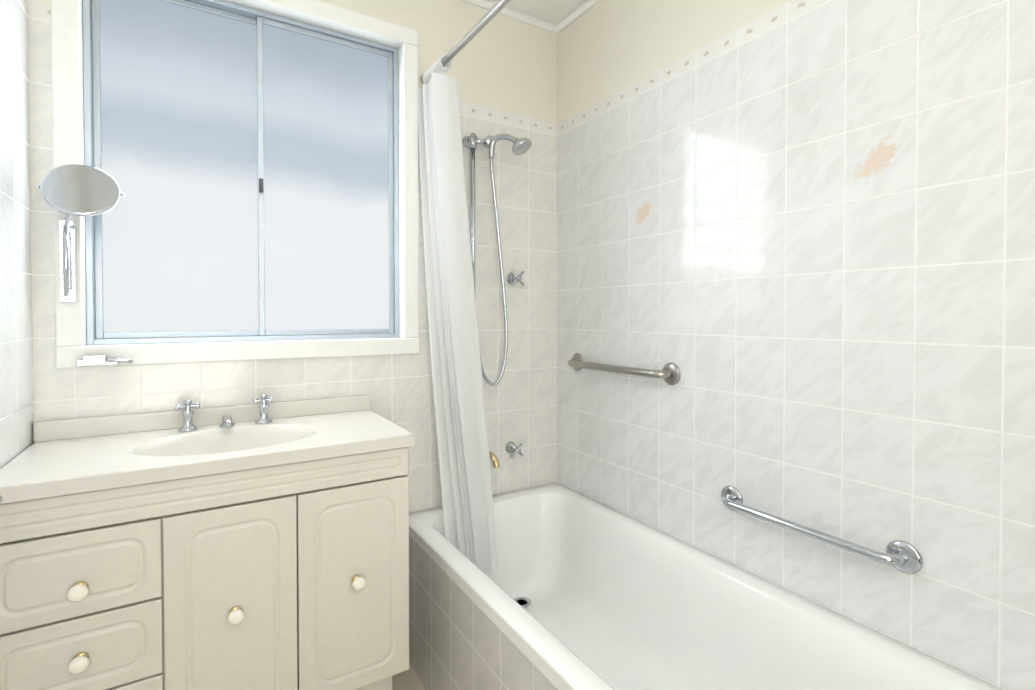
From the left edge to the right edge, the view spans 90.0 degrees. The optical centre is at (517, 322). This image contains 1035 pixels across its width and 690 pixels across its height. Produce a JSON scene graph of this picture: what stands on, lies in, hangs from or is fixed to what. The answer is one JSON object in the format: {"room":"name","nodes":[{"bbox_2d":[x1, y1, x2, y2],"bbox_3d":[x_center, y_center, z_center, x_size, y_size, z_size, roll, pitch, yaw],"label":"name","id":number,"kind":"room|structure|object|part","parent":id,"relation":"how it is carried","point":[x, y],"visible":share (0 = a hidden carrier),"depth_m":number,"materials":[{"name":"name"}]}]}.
{"room":"bathroom","nodes":[
{"label":"bathroom","id":0,"kind":"room"},
{"bbox_2d":[0,0,33,468],"bbox_3d":[-0.581,-0.007,0.115,0.120,2.512,2.920,-1,1,-32],"label":"wall","id":1,"kind":"structure","parent":0,"point":[16,385],"depth_m":1.26,"materials":[{"name":"tile"}]},
{"bbox_2d":[28,0,556,512],"bbox_3d":[-0.594,-0.034,1.895,1.975,2.512,0.120,-1,1,-32],"label":"wall","id":2,"kind":"structure","parent":0,"point":[503,69],"depth_m":2.05,"materials":[{"name":"tile"}]},
{"bbox_2d":[51,0,419,367],"bbox_3d":[-0.840,-0.483,1.714,1.037,1.204,0.127,-1,1,-32],"label":"window","id":3,"kind":"structure","parent":2,"relation":"in","point":[96,334],"depth_m":1.70,"materials":[{"name":"white glass"}]},
{"bbox_2d":[35,164,124,301],"bbox_3d":[-1.147,-0.236,1.370,0.179,0.360,0.149,-1,1,-32],"label":"mirror","id":4,"kind":"object","parent":3,"relation":"attached to","point":[70,190],"visible":1,"depth_m":1.35,"materials":[{"name":"silver metal"}]},
{"bbox_2d":[76,355,132,365],"bbox_3d":[-1.147,0.104,1.441,0.125,0.030,0.027,-1,1,-32],"label":"soap dish","id":5,"kind":"object","parent":3,"relation":"attached to","point":[92,360],"depth_m":1.42,"materials":[{"name":"white ceramic"}]},
{"bbox_3d":[-0.850,-0.453,1.714,0.012,0.045,0.012,-1,1,-32],"label":"window latch","id":6,"kind":"part","parent":3,"relation":"part of","materials":[{"name":"grey metal"}]},
{"bbox_2d":[417,0,510,574],"bbox_3d":[0.461,0.010,0.832,0.252,1.886,2.796,-1,1,-32],"label":"shower curtain","id":7,"kind":"object","parent":2,"relation":"attached to","point":[465,474],"visible":1,"depth_m":1.89,"materials":[{"name":"white fabric"}]},
{"bbox_2d":[462,133,531,467],"bbox_3d":[-0.049,-0.086,2.028,0.261,1.308,0.231,-1,1,-32],"label":"shower rail","id":8,"kind":"object","parent":2,"relation":"attached to","point":[520,146],"visible":0.9,"depth_m":2.02,"materials":[{"name":"silver metal"}]},
{"bbox_3d":[-0.110,0.537,2.056,0.048,0.063,0.136,-1,1,-32],"label":"spout","id":9,"kind":"part","parent":8,"relation":"part of","materials":[{"name":"gold metal"}]},
{"bbox_2d":[462,0,556,33],"bbox_3d":[-0.555,-1.276,1.813,1.735,0.025,0.025,-1,1,-32],"label":"crown molding","id":10,"kind":"structure","parent":2,"relation":"attached to","point":[510,12],"depth_m":2.16,"materials":[{"name":"white paint"}]},
{"bbox_2d":[392,662,425,689],"bbox_3d":[0.175,1.290,0.674,1.975,0.100,3.040,-1,1,-32],"label":"floor","id":11,"kind":"structure","parent":0,"point":[409,679],"depth_m":1.76,"materials":[{"name":"tile"}]},
{"bbox_2d":[0,394,414,689],"bbox_3d":[-0.786,0.728,1.424,0.894,1.002,0.491,-1,1,-32],"label":"bathroom vanity","id":12,"kind":"object","parent":11,"relation":"on","point":[262,545],"visible":1,"depth_m":1.25,"materials":[{"name":"beige laminate"}]},
{"bbox_2d":[0,410,414,503],"bbox_3d":[-0.793,0.374,1.430,0.894,0.115,0.465,-1,1,-32],"label":"countertop","id":13,"kind":"structure","parent":12,"relation":"on","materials":[{"name":"stone"}]},
{"bbox_2d":[409,482,1000,689],"bbox_3d":[0.314,0.976,1.401,0.722,0.506,1.697,-1,1,-32],"label":"bathtub","id":14,"kind":"object","parent":11,"relation":"on","point":[577,591],"visible":0.88,"depth_m":1.57,"materials":[{"name":"ceramic"}]},
{"bbox_2d":[409,536,557,689],"bbox_3d":[0.021,1.000,1.222,0.026,0.465,1.693,-1,1,-32],"label":"panel","id":15,"kind":"object","parent":14,"relation":"in","point":[455,643],"depth_m":1.52,"materials":[{"name":"tile"}]},
{"bbox_2d":[491,0,584,23],"bbox_3d":[0.175,-1.321,0.634,1.975,0.100,3.040,-1,1,-32],"label":"ceiling","id":16,"kind":"structure","parent":0,"point":[554,11],"depth_m":2.13,"materials":[{"name":"paint"}]},
{"bbox_2d":[557,0,1034,689],"bbox_3d":[0.995,-0.022,1.092,0.120,2.512,2.920,-1,1,-32],"label":"wall","id":17,"kind":"structure","parent":0,"point":[795,240],"depth_m":1.33,"materials":[{"name":"tile"}]},
{"bbox_2d":[555,0,599,33],"bbox_3d":[0.901,-1.265,1.086,0.025,0.025,2.800,-1,1,-32],"label":"crown molding","id":18,"kind":"structure","parent":17,"relation":"attached to","point":[574,14],"depth_m":2.15,"materials":[{"name":"white paint"}]},
{"bbox_2d":[568,353,679,384],"bbox_3d":[0.358,0.171,1.945,0.070,0.076,0.581,-1,1,-32],"label":"grab rail","id":19,"kind":"object","parent":17,"relation":"attached to","point":[669,373],"visible":1,"depth_m":1.81,"materials":[{"name":"silver metal"}]},
{"bbox_2d":[721,486,922,573],"bbox_3d":[0.735,0.530,1.349,0.062,0.072,0.517,-1,1,-32],"label":"grab rail","id":20,"kind":"object","parent":17,"relation":"attached to","point":[903,556],"visible":1,"depth_m":1.23,"materials":[{"name":"silver metal"}]}
]}

